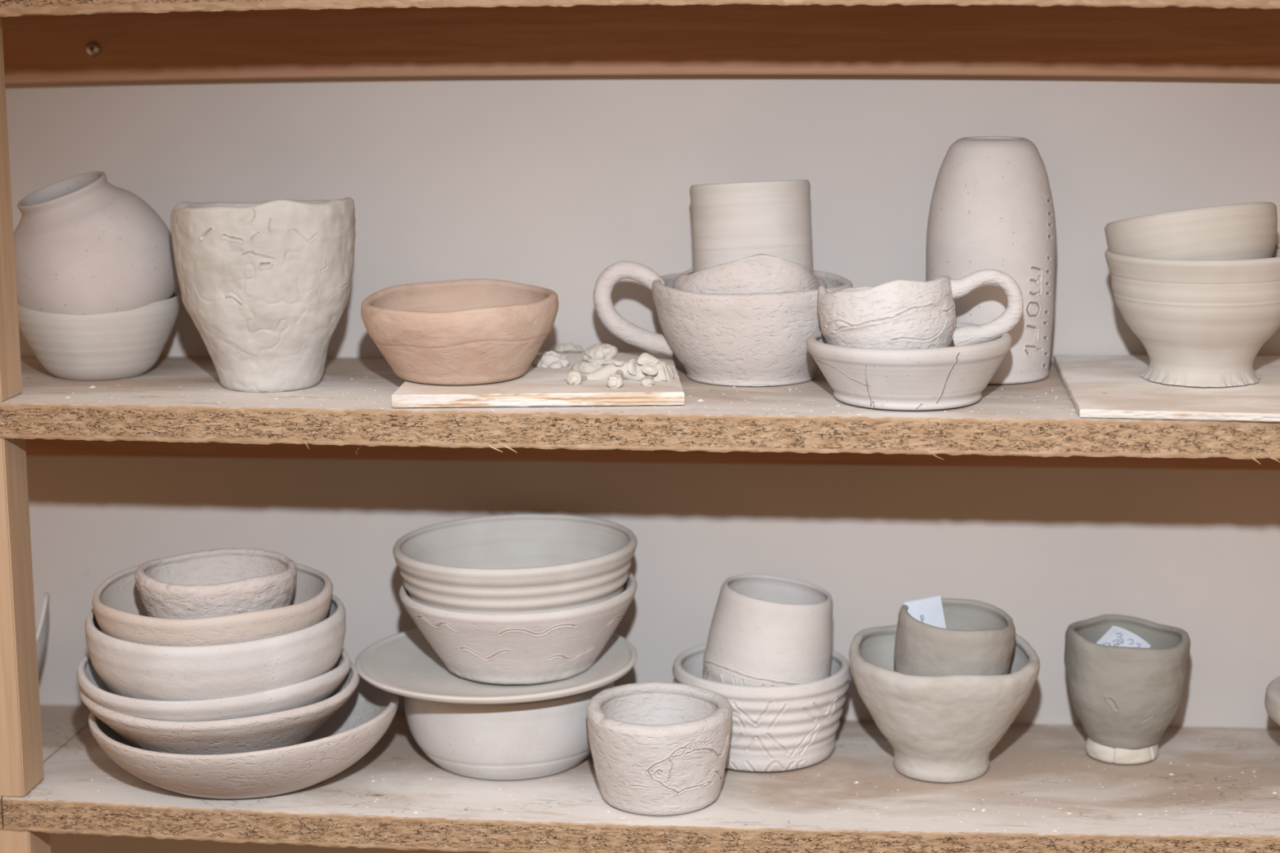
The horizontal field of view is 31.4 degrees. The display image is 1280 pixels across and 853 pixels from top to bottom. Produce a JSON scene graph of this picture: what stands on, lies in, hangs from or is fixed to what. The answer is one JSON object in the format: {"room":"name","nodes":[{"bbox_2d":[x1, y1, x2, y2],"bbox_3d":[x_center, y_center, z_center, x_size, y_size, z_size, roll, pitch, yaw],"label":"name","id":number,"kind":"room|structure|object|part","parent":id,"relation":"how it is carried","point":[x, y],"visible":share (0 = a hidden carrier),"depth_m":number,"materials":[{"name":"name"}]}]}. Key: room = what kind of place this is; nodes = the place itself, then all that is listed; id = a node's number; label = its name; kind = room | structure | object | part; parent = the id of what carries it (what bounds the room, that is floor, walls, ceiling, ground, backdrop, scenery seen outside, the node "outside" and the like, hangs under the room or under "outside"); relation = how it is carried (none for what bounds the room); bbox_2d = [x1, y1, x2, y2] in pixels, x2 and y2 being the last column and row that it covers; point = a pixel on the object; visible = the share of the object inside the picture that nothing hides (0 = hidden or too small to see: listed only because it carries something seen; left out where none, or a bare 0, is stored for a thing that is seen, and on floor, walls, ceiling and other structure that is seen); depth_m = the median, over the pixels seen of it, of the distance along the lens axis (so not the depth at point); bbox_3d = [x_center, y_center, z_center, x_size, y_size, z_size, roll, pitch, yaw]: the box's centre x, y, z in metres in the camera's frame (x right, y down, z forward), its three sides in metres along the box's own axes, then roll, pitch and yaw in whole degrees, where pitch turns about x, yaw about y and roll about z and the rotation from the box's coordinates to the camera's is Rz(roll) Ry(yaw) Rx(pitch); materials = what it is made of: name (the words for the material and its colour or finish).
{"room":"art studio","nodes":[
{"label":"art studio","id":0,"kind":"room"},
{"bbox_2d":[4,3,1279,852],"bbox_3d":[0.173,-0.128,1.723,3.200,2.050,0.060,1,11,6],"label":"wall","id":1,"kind":"structure","parent":0,"point":[551,182],"depth_m":1.72,"materials":[{"name":"paint"}]},
{"bbox_3d":[0.038,1.162,0.529,3.200,0.050,2.891,1,11,6],"label":"floor","id":2,"kind":"structure","parent":0,"visible":0},
{"bbox_2d":[0,0,1279,852],"bbox_3d":[0.091,0.298,1.661,1.460,1.238,0.232,1,11,6],"label":"shelving unit","id":3,"kind":"object","parent":2,"relation":"on","point":[51,756],"visible":0.67,"depth_m":1.60,"materials":[{"name":"brown wood"}]},
{"bbox_3d":[-0.452,-0.146,1.538,0.044,0.258,0.040,1,11,6],"label":"post","id":4,"kind":"part","parent":3,"relation":"part of","materials":[{"name":"brown wood"}]},
{"bbox_3d":[-0.450,0.129,1.589,0.044,0.256,0.040,1,11,6],"label":"post","id":5,"kind":"part","parent":3,"relation":"part of","materials":[{"name":"brown wood"}]},
{"bbox_3d":[-0.445,0.597,1.675,0.044,0.650,0.040,1,11,6],"label":"post","id":6,"kind":"part","parent":3,"relation":"part of","materials":[{"name":"brown wood"}]},
{"bbox_2d":[35,592,49,676],"bbox_3d":[-0.500,0.181,1.740,0.101,0.106,0.102,-3,11,-13],"label":"dish","id":7,"kind":"object","parent":3,"relation":"on","point":[42,629],"visible":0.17,"depth_m":1.73,"materials":[{"name":"grey ceramic"}]},
{"bbox_2d":[17,291,179,380],"bbox_3d":[-0.395,-0.067,1.663,0.119,0.057,0.119,-7,13,-33],"label":"bowl","id":8,"kind":"object","parent":3,"relation":"on","point":[123,344],"visible":0.85,"depth_m":1.62,"materials":[{"name":"white ceramic"}]},
{"bbox_2d":[13,171,177,315],"bbox_3d":[-0.395,-0.123,1.649,0.122,0.121,0.122,1,11,8],"label":"round vase","id":9,"kind":"object","parent":8,"relation":"in","point":[85,244],"visible":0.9,"depth_m":1.60,"materials":[{"name":"ceramic"}]},
{"bbox_2d":[88,676,398,799],"bbox_3d":[-0.282,0.224,1.634,0.218,0.059,0.188,-3,11,-13],"label":"bowl","id":10,"kind":"object","parent":3,"relation":"on","point":[354,729],"visible":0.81,"depth_m":1.57,"materials":[{"name":"ceramic"}]},
{"bbox_2d":[79,661,359,755],"bbox_3d":[-0.298,0.213,1.629,0.196,0.070,0.180,-2,11,-11],"label":"dish","id":11,"kind":"object","parent":10,"relation":"on","point":[293,726],"visible":0.33,"depth_m":1.56,"materials":[{"name":"ceramic"}]},
{"bbox_2d":[76,648,351,721],"bbox_3d":[-0.302,0.199,1.627,0.191,0.075,0.176,-2,11,-11],"label":"dish","id":12,"kind":"object","parent":11,"relation":"on","point":[320,688],"visible":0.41,"depth_m":1.55,"materials":[{"name":"white ceramic"}]},
{"bbox_2d":[84,594,346,701],"bbox_3d":[-0.300,0.175,1.622,0.181,0.096,0.182,-2,11,-11],"label":"bowl","id":13,"kind":"object","parent":12,"relation":"in","point":[130,669],"visible":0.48,"depth_m":1.54,"materials":[{"name":"white ceramic"}]},
{"bbox_2d":[92,562,333,646],"bbox_3d":[-0.301,0.161,1.619,0.167,0.105,0.167,4,11,21],"label":"bowl","id":14,"kind":"object","parent":13,"relation":"in","point":[120,612],"visible":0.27,"depth_m":1.55,"materials":[{"name":"ceramic"}]},
{"bbox_2d":[134,547,297,618],"bbox_3d":[-0.298,0.142,1.616,0.112,0.092,0.111,-2,11,-11],"label":"bowl","id":15,"kind":"object","parent":14,"relation":"on","point":[219,582],"visible":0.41,"depth_m":1.59,"materials":[{"name":"ceramic"}]},
{"bbox_2d":[170,197,355,391],"bbox_3d":[-0.263,-0.096,1.603,0.128,0.135,0.128,-2,11,-9],"label":"pot","id":16,"kind":"object","parent":3,"relation":"on","point":[265,286],"visible":1,"depth_m":1.56,"materials":[{"name":"ceramic"}]},
{"bbox_2d":[404,681,613,780],"bbox_3d":[-0.096,0.213,1.680,0.155,0.063,0.154,10,14,43],"label":"round bowl","id":17,"kind":"object","parent":3,"relation":"on","point":[526,740],"visible":0.57,"depth_m":1.61,"materials":[{"name":"white ceramic"}]},
{"bbox_2d":[355,628,637,704],"bbox_3d":[-0.105,0.174,1.668,0.206,0.016,0.206,9,14,40],"label":"plate","id":18,"kind":"object","parent":17,"relation":"on","point":[404,664],"visible":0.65,"depth_m":1.64,"materials":[{"name":"grey ceramic"}]},
{"bbox_2d":[399,571,637,684],"bbox_3d":[-0.088,0.143,1.668,0.176,0.063,0.175,-1,10,-3],"label":"bowl","id":19,"kind":"object","parent":18,"relation":"on","point":[531,648],"visible":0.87,"depth_m":1.60,"materials":[{"name":"ceramic"}]},
{"bbox_2d":[392,513,637,614],"bbox_3d":[-0.090,0.123,1.664,0.177,0.087,0.177,6,12,29],"label":"bowl","id":20,"kind":"object","parent":19,"relation":"on","point":[521,563],"visible":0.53,"depth_m":1.64,"materials":[{"name":"white ceramic"}]},
{"bbox_2d":[391,352,684,407],"bbox_3d":[-0.063,-0.033,1.602,0.194,0.010,0.190,0,10,3],"label":"bat","id":21,"kind":"object","parent":3,"relation":"on","point":[538,387],"visible":0.48,"depth_m":1.52,"materials":[{"name":"beige wood"}]},
{"bbox_2d":[360,278,558,385],"bbox_3d":[-0.125,-0.065,1.586,0.137,0.059,0.147,-1,11,-4],"label":"bowl","id":22,"kind":"object","parent":21,"relation":"on","point":[479,331],"visible":1,"depth_m":1.54,"materials":[{"name":"ceramic"}]},
{"bbox_2d":[531,350,570,368],"bbox_3d":[-0.064,-0.049,1.631,0.028,0.011,0.027,1,11,6],"label":"rosette","id":23,"kind":"object","parent":21,"relation":"on","point":[550,359],"visible":0.99,"depth_m":1.62,"materials":[{"name":"white ceramic"}]},
{"bbox_2d":[548,342,583,352],"bbox_3d":[-0.055,-0.060,1.704,0.028,0.006,0.026,1,11,6],"label":"rosette","id":24,"kind":"object","parent":21,"relation":"on","point":[568,347],"visible":1,"depth_m":1.70,"materials":[{"name":"white ceramic"}]},
{"bbox_2d":[571,343,621,373],"bbox_3d":[-0.030,-0.049,1.609,0.034,0.019,0.026,-5,12,-24],"label":"scrap","id":25,"kind":"object","parent":21,"relation":"on","point":[595,357],"visible":0.84,"depth_m":1.60,"materials":[{"name":"white ceramic"}]},
{"bbox_2d":[564,352,674,388],"bbox_3d":[-0.015,-0.037,1.558,0.075,0.024,0.052,1,11,6],"label":"clay piece","id":26,"kind":"object","parent":21,"relation":"on","point":[648,369],"visible":1,"depth_m":1.56,"materials":[{"name":"white ceramic"}]},
{"bbox_3d":[-0.011,-0.036,1.573,0.064,0.017,0.014,1,11,6],"label":"stem","id":27,"kind":"part","parent":26,"relation":"part of","materials":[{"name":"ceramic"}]},
{"bbox_2d":[65,364,1122,418],"bbox_3d":[0.084,-0.028,1.595,0.950,0.003,0.212,1,11,6],"label":"crumbs","id":28,"kind":"object","parent":3,"relation":"on","point":[92,386],"visible":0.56,"depth_m":1.54,"materials":[{"name":"white ceramic"}]},
{"bbox_3d":[0.098,-0.275,1.661,1.420,0.065,0.021,1,11,6],"label":"rail","id":29,"kind":"part","parent":3,"relation":"part of","materials":[{"name":"brown wood"}]},
{"bbox_3d":[0.100,0.000,1.712,1.420,0.057,0.021,1,11,6],"label":"rail","id":30,"kind":"part","parent":3,"relation":"part of","materials":[{"name":"brown wood"}]},
{"bbox_2d":[586,681,732,815],"bbox_3d":[0.014,0.225,1.593,0.102,0.070,0.103,0,10,0],"label":"cup","id":31,"kind":"object","parent":3,"relation":"on","point":[657,748],"visible":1,"depth_m":1.56,"materials":[{"name":"white ceramic"}]},
{"bbox_2d":[91,730,1276,834],"bbox_3d":[0.082,0.248,1.645,0.944,0.009,0.209,1,11,6],"label":"crumbs","id":32,"kind":"object","parent":3,"relation":"on","point":[856,782],"visible":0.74,"depth_m":1.57,"materials":[{"name":"white ceramic"}]},
{"bbox_2d":[593,261,853,386],"bbox_3d":[0.072,-0.078,1.639,0.166,0.082,0.142,8,14,40],"label":"cup","id":33,"kind":"object","parent":3,"relation":"on","point":[753,339],"visible":0.78,"depth_m":1.58,"materials":[{"name":"ceramic"}]},
{"bbox_3d":[-0.003,-0.085,1.638,0.061,0.069,0.014,0,10,3],"label":"handle","id":34,"kind":"part","parent":33,"relation":"part of","materials":[{"name":"ceramic"}]},
{"bbox_2d":[671,253,827,293],"bbox_3d":[0.079,-0.087,1.630,0.112,0.082,0.113,0,10,3],"label":"pot","id":35,"kind":"object","parent":33,"relation":"in","point":[758,273],"visible":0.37,"depth_m":1.58,"materials":[{"name":"ceramic"}]},
{"bbox_2d":[689,179,813,273],"bbox_3d":[0.080,-0.121,1.632,0.088,0.114,0.093,-2,11,-8],"label":"cup","id":36,"kind":"object","parent":35,"relation":"in","point":[738,220],"visible":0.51,"depth_m":1.59,"materials":[{"name":"white ceramic"}]},
{"bbox_2d":[672,644,850,772],"bbox_3d":[0.090,0.207,1.686,0.131,0.068,0.131,-6,12,-29],"label":"bowl","id":37,"kind":"object","parent":3,"relation":"on","point":[775,728],"visible":0.63,"depth_m":1.63,"materials":[{"name":"ceramic"}]},
{"bbox_2d":[702,574,832,686],"bbox_3d":[0.093,0.172,1.679,0.096,0.117,0.094,6,12,33],"label":"cup","id":38,"kind":"object","parent":37,"relation":"in","point":[766,630],"visible":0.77,"depth_m":1.64,"materials":[{"name":"ceramic"}]},
{"bbox_2d":[805,322,1012,410],"bbox_3d":[0.181,-0.041,1.538,0.137,0.046,0.137,1,11,7],"label":"bowl","id":39,"kind":"object","parent":3,"relation":"on","point":[953,376],"visible":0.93,"depth_m":1.49,"materials":[{"name":"ceramic"}]},
{"bbox_2d":[817,268,1023,349],"bbox_3d":[0.180,-0.069,1.529,0.126,0.073,0.094,8,13,37],"label":"mug","id":40,"kind":"object","parent":39,"relation":"in","point":[900,313],"visible":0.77,"depth_m":1.50,"materials":[{"name":"white ceramic"}]},
{"bbox_3d":[0.232,-0.077,1.526,0.049,0.057,0.017,2,11,10],"label":"handle","id":41,"kind":"part","parent":40,"relation":"part of","materials":[{"name":"white ceramic"}]},
{"bbox_2d":[848,625,1039,782],"bbox_3d":[0.218,0.201,1.641,0.136,0.094,0.135,-1,11,-5],"label":"bowl","id":42,"kind":"object","parent":3,"relation":"on","point":[946,728],"visible":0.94,"depth_m":1.60,"materials":[{"name":"ceramic"}]},
{"bbox_2d":[893,598,1015,675],"bbox_3d":[0.225,0.175,1.635,0.086,0.092,0.084,4,11,22],"label":"cup","id":43,"kind":"object","parent":42,"relation":"in","point":[978,637],"visible":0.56,"depth_m":1.60,"materials":[{"name":"ceramic"}]},
{"bbox_2d":[902,594,946,628],"bbox_3d":[0.207,0.145,1.637,0.034,0.047,0.014,-2,11,-9],"label":"paper note","id":44,"kind":"object","parent":43,"relation":"in","point":[927,610],"visible":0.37,"depth_m":1.64,"materials":[{"name":"white paper"}]},
{"bbox_2d":[925,136,1056,384],"bbox_3d":[0.249,-0.120,1.619,0.091,0.168,0.091,1,11,9],"label":"bottle","id":45,"kind":"object","parent":3,"relation":"on","point":[992,206],"visible":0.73,"depth_m":1.58,"materials":[{"name":"ceramic"}]},
{"bbox_2d":[1063,614,1190,764],"bbox_3d":[0.354,0.193,1.662,0.089,0.096,0.089,2,11,12],"label":"cup","id":46,"kind":"object","parent":3,"relation":"on","point":[1125,700],"visible":0.98,"depth_m":1.63,"materials":[{"name":"ceramic"}]},
{"bbox_2d":[1096,626,1151,648],"bbox_3d":[0.348,0.164,1.665,0.043,0.028,0.031,4,12,24],"label":"paper note","id":47,"kind":"object","parent":46,"relation":"in","point":[1116,636],"visible":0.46,"depth_m":1.67,"materials":[{"name":"white paper"}]},
{"bbox_2d":[1053,355,1279,422],"bbox_3d":[0.392,-0.028,1.563,0.199,0.008,0.232,1,11,6],"label":"bat","id":48,"kind":"object","parent":3,"relation":"on","point":[1098,386],"visible":0.8,"depth_m":1.52,"materials":[{"name":"beige wood"}]},
{"bbox_2d":[1104,243,1279,386],"bbox_3d":[0.388,-0.078,1.570,0.135,0.090,0.135,-4,11,-20],"label":"footed bowl","id":49,"kind":"object","parent":48,"relation":"on","point":[1198,323],"visible":0.96,"depth_m":1.52,"materials":[{"name":"ceramic"}]},
{"bbox_2d":[1104,201,1277,260],"bbox_3d":[0.379,-0.122,1.571,0.115,0.072,0.115,2,11,13],"label":"bowl","id":50,"kind":"object","parent":49,"relation":"in","point":[1249,230],"visible":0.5,"depth_m":1.52,"materials":[{"name":"ceramic"}]},
{"bbox_2d":[1264,675,1279,725],"bbox_3d":[0.511,0.216,1.619,0.132,0.059,0.131,3,11,18],"label":"bowl","id":51,"kind":"object","parent":3,"relation":"on","point":[1272,700],"visible":1,"depth_m":1.61,"materials":[{"name":"grey ceramic"}]}
]}

